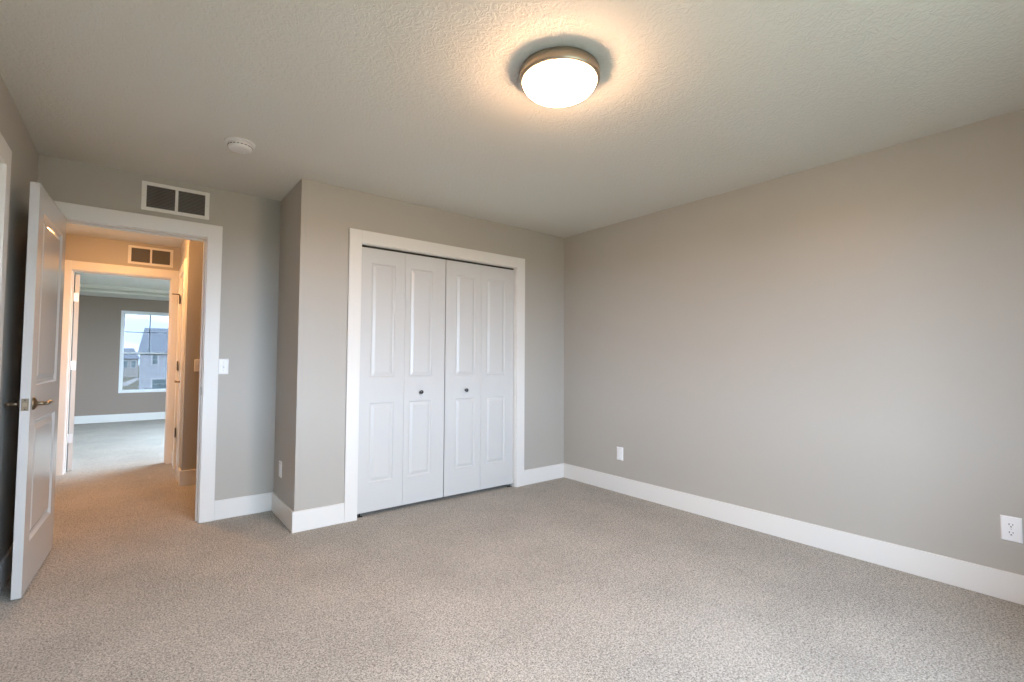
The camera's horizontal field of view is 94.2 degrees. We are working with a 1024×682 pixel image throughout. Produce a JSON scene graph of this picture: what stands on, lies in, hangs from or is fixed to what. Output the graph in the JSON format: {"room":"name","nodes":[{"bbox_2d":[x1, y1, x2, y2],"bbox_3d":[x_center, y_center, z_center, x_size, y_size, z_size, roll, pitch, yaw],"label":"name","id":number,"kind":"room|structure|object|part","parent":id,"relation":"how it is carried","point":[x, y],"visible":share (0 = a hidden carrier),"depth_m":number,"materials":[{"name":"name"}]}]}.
{"room":"empty bedroom","nodes":[
{"label":"empty bedroom","id":0,"kind":"room"},
{"bbox_2d":[0,74,38,560],"bbox_3d":[-1.568,-0.010,1.066,0.120,2.440,4.837,2,-3,-38],"label":"wall","id":1,"kind":"structure","parent":0,"point":[24,163],"depth_m":2.50,"materials":[{"name":"beige paint"}]},
{"bbox_2d":[0,132,11,385],"bbox_3d":[-2.159,0.158,1.822,0.138,2.159,0.928,2,-3,-38],"label":"door frame","id":2,"kind":"structure","parent":1,"relation":"attached to","point":[5,151],"depth_m":2.19,"materials":[{"name":"white paint"}]},
{"bbox_2d":[0,543,12,592],"bbox_3d":[-2.676,1.194,2.522,0.015,0.140,0.871,2,-3,-38],"label":"baseboard","id":3,"kind":"structure","parent":1,"relation":"attached to","point":[6,562],"depth_m":2.47,"materials":[{"name":"white paint"}]},
{"bbox_2d":[5,181,66,599],"bbox_3d":[-2.610,0.237,2.647,0.163,2.040,0.790,2,-3,-36],"label":"door","id":4,"kind":"structure","parent":1,"relation":"in","point":[38,404],"depth_m":2.50,"materials":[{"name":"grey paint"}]},
{"bbox_3d":[-2.502,0.314,2.398,0.054,0.021,0.142,2,-3,-36],"label":"lever","id":5,"kind":"part","parent":4,"relation":"part of","materials":[{"name":"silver metal"}]},
{"bbox_3d":[-2.387,0.312,2.332,0.027,0.060,0.002,2,-3,-36],"label":"latch plate","id":6,"kind":"part","parent":4,"relation":"part of","materials":[{"name":"silver metal"}]},
{"bbox_3d":[-2.401,0.315,2.399,0.018,0.064,0.064,2,-3,-36],"label":"lever handle","id":7,"kind":"part","parent":4,"relation":"part of","materials":[{"name":"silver metal"}]},
{"bbox_3d":[-2.413,0.317,2.462,0.054,0.021,0.142,2,-3,-36],"label":"lever","id":8,"kind":"part","parent":4,"relation":"part of","materials":[{"name":"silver metal"}]},
{"bbox_2d":[74,295,168,415],"bbox_3d":[-6.859,0.296,9.295,3.940,2.440,0.120,2,-3,-38],"label":"wall","id":9,"kind":"structure","parent":0,"point":[99,318],"depth_m":8.73,"materials":[{"name":"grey paint"}]},
{"bbox_2d":[74,412,164,423],"bbox_3d":[-6.824,1.443,9.196,3.700,0.140,0.015,2,-3,-38],"label":"baseboard","id":10,"kind":"structure","parent":9,"relation":"attached to","point":[151,415],"depth_m":8.82,"materials":[{"name":"white paint"}]},
{"bbox_2d":[118,310,168,392],"bbox_3d":[-7.005,0.213,9.190,0.875,1.545,0.099,2,-3,-38],"label":"window","id":11,"kind":"structure","parent":9,"relation":"in","point":[143,335],"depth_m":9.14,"materials":[{"name":"clear glass"}]},
{"bbox_3d":[-6.984,0.977,9.126,0.875,0.014,0.016,2,-3,-38],"label":"sill","id":12,"kind":"part","parent":11,"relation":"part of","materials":[{"name":"white paint"}]},
{"bbox_3d":[-7.003,0.588,9.169,0.811,0.731,0.026,2,-3,-38],"label":"sash","id":13,"kind":"part","parent":11,"relation":"part of","materials":[{"name":"clear glass"}]},
{"bbox_3d":[-7.003,0.588,9.169,0.769,0.689,0.004,2,-3,-38],"label":"pane","id":14,"kind":"part","parent":11,"relation":"part of","materials":[{"name":"clear glass"}]},
{"bbox_3d":[-7.019,-0.133,9.223,0.811,0.786,0.025,2,-3,-38],"label":"sash","id":15,"kind":"part","parent":11,"relation":"part of","materials":[{"name":"clear glass"}]},
{"bbox_3d":[-7.019,-0.133,9.223,0.769,0.744,0.004,2,-3,-38],"label":"pane","id":16,"kind":"part","parent":11,"relation":"part of","materials":[{"name":"clear glass"}]},
{"bbox_2d":[74,272,169,300],"bbox_3d":[-5.383,-0.979,7.461,3.970,0.245,4.900,2,-3,-38],"label":"ceiling","id":17,"kind":"structure","parent":0,"point":[90,284],"depth_m":8.21,"materials":[{"name":"white paint"}]},
{"bbox_2d":[65,234,179,270],"bbox_3d":[-3.822,0.156,5.453,3.700,2.440,0.120,2,-3,-38],"label":"wall","id":18,"kind":"structure","parent":0,"point":[78,248],"depth_m":5.03,"materials":[{"name":"beige paint"}]},
{"bbox_2d":[66,274,79,470],"bbox_3d":[-4.853,0.329,5.206,0.782,2.040,0.163,-2,-3,41],"label":"door","id":19,"kind":"structure","parent":18,"relation":"in","point":[76,276],"depth_m":4.96,"materials":[{"name":"grey paint"}]},
{"bbox_2d":[56,260,178,475],"bbox_3d":[-4.224,0.276,5.120,0.994,2.170,0.139,2,-3,-38],"label":"door frame","id":20,"kind":"structure","parent":18,"relation":"attached to","point":[71,266],"depth_m":5.01,"materials":[{"name":"white paint"}]},
{"bbox_3d":[-4.541,0.261,4.793,0.090,2.170,0.018,2,-3,-38],"label":"casing leg","id":21,"kind":"part","parent":20,"relation":"part of","materials":[{"name":"white paint"}]},
{"bbox_3d":[-3.821,0.287,5.361,0.064,2.170,0.018,2,-3,-38],"label":"casing leg","id":22,"kind":"part","parent":20,"relation":"part of","materials":[{"name":"white paint"}]},
{"bbox_2d":[128,245,172,267],"bbox_3d":[-3.997,-0.936,5.272,0.398,0.200,0.008,2,-3,-38],"label":"air vent","id":23,"kind":"object","parent":18,"relation":"in","point":[141,255],"visible":1,"depth_m":5.27,"materials":[{"name":"white metal"}]},
{"bbox_3d":[-4.069,-0.938,5.218,0.162,0.150,0.004,2,-3,-38],"label":"louver panel","id":24,"kind":"part","parent":23,"relation":"part of","materials":[{"name":"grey metal"}]},
{"bbox_3d":[-3.928,-0.933,5.329,0.162,0.150,0.004,2,-3,-38],"label":"louver panel","id":25,"kind":"part","parent":23,"relation":"part of","materials":[{"name":"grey metal"}]},
{"bbox_2d":[37,154,280,500],"bbox_3d":[-1.436,0.117,4.174,3.943,2.440,0.120,2,-3,-38],"label":"wall","id":26,"kind":"structure","parent":0,"point":[246,402],"depth_m":3.60,"materials":[{"name":"beige paint"}]},
{"bbox_2d":[54,201,222,522],"bbox_3d":[-2.593,0.214,3.256,0.983,2.159,0.156,2,-3,-38],"label":"door frame","id":27,"kind":"structure","parent":26,"relation":"attached to","point":[75,214],"depth_m":3.45,"materials":[{"name":"white paint"}]},
{"bbox_3d":[-2.200,0.225,3.478,0.092,2.159,0.018,2,-3,-38],"label":"casing leg","id":28,"kind":"part","parent":27,"relation":"part of","materials":[{"name":"white paint"}]},
{"bbox_2d":[141,180,209,219],"bbox_3d":[-2.384,-0.996,3.384,0.396,0.200,0.008,2,-3,-38],"label":"air vent","id":29,"kind":"object","parent":26,"relation":"in","point":[174,200],"visible":1,"depth_m":3.38,"materials":[{"name":"white metal"}]},
{"bbox_3d":[-2.455,-0.998,3.329,0.161,0.150,0.004,2,-3,-38],"label":"louver panel","id":30,"kind":"part","parent":29,"relation":"part of","materials":[{"name":"grey metal"}]},
{"bbox_3d":[-2.314,-0.993,3.440,0.161,0.150,0.004,2,-3,-38],"label":"louver panel","id":31,"kind":"part","parent":29,"relation":"part of","materials":[{"name":"grey metal"}]},
{"bbox_2d":[218,359,228,373],"bbox_3d":[-2.138,0.189,3.529,0.066,0.115,0.018,2,-3,-38],"label":"light switch","id":32,"kind":"object","parent":26,"relation":"attached to","point":[223,368],"visible":1,"depth_m":3.53,"materials":[{"name":"white plastic"}]},
{"bbox_2d":[214,492,271,519],"bbox_3d":[-2.015,1.241,3.589,0.396,0.140,0.015,2,-3,-38],"label":"baseboard","id":33,"kind":"structure","parent":26,"relation":"attached to","point":[257,503],"depth_m":3.57,"materials":[{"name":"white paint"}]},
{"bbox_2d":[180,239,203,470],"bbox_3d":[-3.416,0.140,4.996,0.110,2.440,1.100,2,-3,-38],"label":"wall","id":34,"kind":"structure","parent":0,"point":[184,247],"depth_m":4.71,"materials":[{"name":"beige paint"}]},
{"bbox_2d":[171,451,180,483],"bbox_3d":[-3.432,1.285,4.861,0.015,0.140,1.192,2,-3,-38],"label":"baseboard","id":35,"kind":"structure","parent":34,"relation":"attached to","point":[179,468],"depth_m":4.49,"materials":[{"name":"white paint"}]},
{"bbox_2d":[173,275,183,470],"bbox_3d":[-3.416,0.323,4.868,0.119,2.040,0.593,2,-3,-38],"label":"door","id":36,"kind":"structure","parent":34,"relation":"in","point":[181,295],"depth_m":5.03,"materials":[{"name":"grey paint"}]},
{"bbox_2d":[172,259,186,481],"bbox_3d":[-3.359,0.285,4.902,0.128,2.142,0.770,2,-3,-38],"label":"door frame","id":37,"kind":"structure","parent":34,"relation":"attached to","point":[183,270],"depth_m":4.64,"materials":[{"name":"white paint"}]},
{"bbox_3d":[-3.613,0.293,5.135,0.018,2.142,0.090,2,-3,-38],"label":"casing leg","id":38,"kind":"part","parent":37,"relation":"part of","materials":[{"name":"white paint"}]},
{"bbox_3d":[-3.191,0.274,4.602,0.018,2.142,0.090,2,-3,-38],"label":"casing leg","id":39,"kind":"part","parent":37,"relation":"part of","materials":[{"name":"white paint"}]},
{"bbox_2d":[179,469,195,485],"bbox_3d":[-2.206,1.300,5.059,2.185,0.140,0.015,2,-3,-38],"label":"baseboard","id":40,"kind":"structure","parent":34,"relation":"attached to","point":[186,477],"depth_m":4.42,"materials":[{"name":"white paint"}]},
{"bbox_2d":[194,359,199,370],"bbox_3d":[-2.963,0.230,4.498,0.066,0.115,0.018,2,-3,-38],"label":"light switch","id":41,"kind":"object","parent":34,"relation":"attached to","point":[196,361],"visible":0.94,"depth_m":4.49,"materials":[{"name":"white plastic"}]},
{"bbox_2d":[274,184,296,506],"bbox_3d":[-1.657,0.093,3.607,0.120,2.440,0.497,2,-3,-38],"label":"wall","id":42,"kind":"structure","parent":0,"point":[288,219],"depth_m":3.56,"materials":[{"name":"beige paint"}]},
{"bbox_2d":[279,461,281,477],"bbox_3d":[-1.735,0.959,3.560,0.008,0.117,0.072,2,-3,-38],"label":"wall plate","id":43,"kind":"object","parent":42,"relation":"attached to","point":[280,462],"visible":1,"depth_m":3.54,"materials":[{"name":"white plastic"}]},
{"bbox_2d":[271,492,293,531],"bbox_3d":[-1.675,1.238,3.465,0.015,0.140,0.602,2,-3,-38],"label":"baseboard","id":44,"kind":"structure","parent":42,"relation":"attached to","point":[280,509],"depth_m":3.43,"materials":[{"name":"white paint"}]},
{"bbox_2d":[290,178,563,511],"bbox_3d":[-0.510,0.120,4.119,2.557,2.440,0.120,2,-3,-38],"label":"wall","id":45,"kind":"structure","parent":0,"point":[326,213],"depth_m":3.49,"materials":[{"name":"beige paint"}]},
{"bbox_2d":[291,503,343,532],"bbox_3d":[-1.351,1.234,3.327,0.351,0.140,0.015,2,-3,-38],"label":"baseboard","id":46,"kind":"structure","parent":45,"relation":"attached to","point":[308,519],"depth_m":3.31,"materials":[{"name":"white paint"}]},
{"bbox_2d":[357,247,445,517],"bbox_3d":[-0.858,0.310,3.790,0.734,2.030,0.066,2,-3,-38],"label":"door","id":47,"kind":"structure","parent":45,"relation":"in","point":[401,439],"depth_m":3.77,"materials":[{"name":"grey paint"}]},
{"bbox_2d":[344,228,524,522],"bbox_3d":[-0.584,0.264,4.045,1.685,2.146,0.139,2,-3,-38],"label":"door frame","id":48,"kind":"structure","parent":45,"relation":"attached to","point":[357,238],"depth_m":3.69,"materials":[{"name":"white paint"}]},
{"bbox_3d":[-1.171,0.238,3.505,0.094,2.146,0.018,2,-3,-38],"label":"casing leg","id":49,"kind":"part","parent":48,"relation":"part of","materials":[{"name":"white paint"}]},
{"bbox_3d":[0.078,0.285,4.490,0.094,2.146,0.018,2,-3,-38],"label":"casing leg","id":50,"kind":"part","parent":48,"relation":"part of","materials":[{"name":"white paint"}]},
{"bbox_2d":[362,245,513,269],"bbox_3d":[-0.573,-0.703,4.077,1.481,0.012,0.026,2,-3,-38],"label":"door track","id":51,"kind":"object","parent":45,"relation":"attached to","point":[362,245],"visible":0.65,"depth_m":4.00,"materials":[{"name":"grey metal"}]},
{"bbox_2d":[443,260,513,496],"bbox_3d":[-0.275,0.332,4.250,0.734,2.030,0.066,2,-3,-38],"label":"door","id":52,"kind":"structure","parent":45,"relation":"in","point":[479,299],"depth_m":4.23,"materials":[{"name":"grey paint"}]},
{"bbox_2d":[524,463,563,484],"bbox_3d":[0.313,1.296,4.641,0.521,0.140,0.015,2,-3,-38],"label":"baseboard","id":53,"kind":"structure","parent":45,"relation":"attached to","point":[535,475],"depth_m":4.63,"materials":[{"name":"white paint"}]},
{"bbox_2d":[0,0,1023,247],"bbox_3d":[-1.087,-1.210,2.997,5.170,0.120,7.440,2,-3,-38],"label":"ceiling","id":54,"kind":"structure","parent":0,"point":[419,102],"depth_m":2.23,"materials":[{"name":"white paint"}]},
{"bbox_2d":[225,137,254,153],"bbox_3d":[-1.590,-1.135,2.784,0.156,0.052,0.156,2,-3,-38],"label":"smoke detector","id":55,"kind":"object","parent":54,"relation":"attached to","point":[236,144],"visible":1,"depth_m":2.75,"materials":[{"name":"white plastic"}]},
{"bbox_2d":[519,46,599,106],"bbox_3d":[0.207,-1.124,2.076,0.350,0.113,0.350,0,-2,17],"label":"ceiling light","id":56,"kind":"object","parent":54,"relation":"attached to","point":[558,76],"visible":1,"depth_m":1.98,"materials":[{"name":"white glass"}]},
{"bbox_2d":[0,419,1023,681],"bbox_3d":[-2.619,1.418,4.814,5.170,0.120,12.340,2,-3,-38],"label":"floor","id":57,"kind":"structure","parent":0,"point":[563,579],"depth_m":2.33,"materials":[{"name":"beige carpet"}]},
{"bbox_2d":[564,109,1023,574],"bbox_3d":[1.620,0.110,3.583,0.120,2.440,4.837,2,-3,-38],"label":"wall","id":58,"kind":"structure","parent":0,"point":[838,345],"depth_m":3.00,"materials":[{"name":"beige paint"}]},
{"bbox_2d":[617,447,622,460],"bbox_3d":[0.965,1.010,4.266,0.008,0.117,0.072,2,-3,-38],"label":"wall plate","id":59,"kind":"object","parent":58,"relation":"attached to","point":[619,449],"visible":1,"depth_m":4.26,"materials":[{"name":"white plastic"}]},
{"bbox_2d":[564,463,1023,604],"bbox_3d":[1.789,1.246,3.205,0.015,0.140,4.100,2,-3,-38],"label":"baseboard","id":60,"kind":"structure","parent":58,"relation":"attached to","point":[993,582],"depth_m":2.95,"materials":[{"name":"white paint"}]},
{"bbox_2d":[1000,515,1022,543],"bbox_3d":[2.474,0.932,2.359,0.008,0.122,0.076,2,-3,-38],"label":"wall outlet","id":61,"kind":"object","parent":58,"relation":"attached to","point":[1010,527],"visible":1,"depth_m":2.36,"materials":[{"name":"white plastic"}]},
{"bbox_2d":[1006,530,1015,536],"bbox_3d":[2.471,0.952,2.356,0.002,0.028,0.034,2,-3,-38],"label":"receptacle","id":62,"kind":"object","parent":61,"relation":"attached to","point":[1009,533],"depth_m":2.36,"materials":[{"name":"grey plastic"}]},
{"bbox_2d":[1006,522,1015,528],"bbox_3d":[2.472,0.913,2.358,0.002,0.028,0.034,2,-3,-38],"label":"receptacle","id":63,"kind":"object","parent":61,"relation":"attached to","point":[1009,525],"depth_m":2.36,"materials":[{"name":"grey plastic"}]}
]}

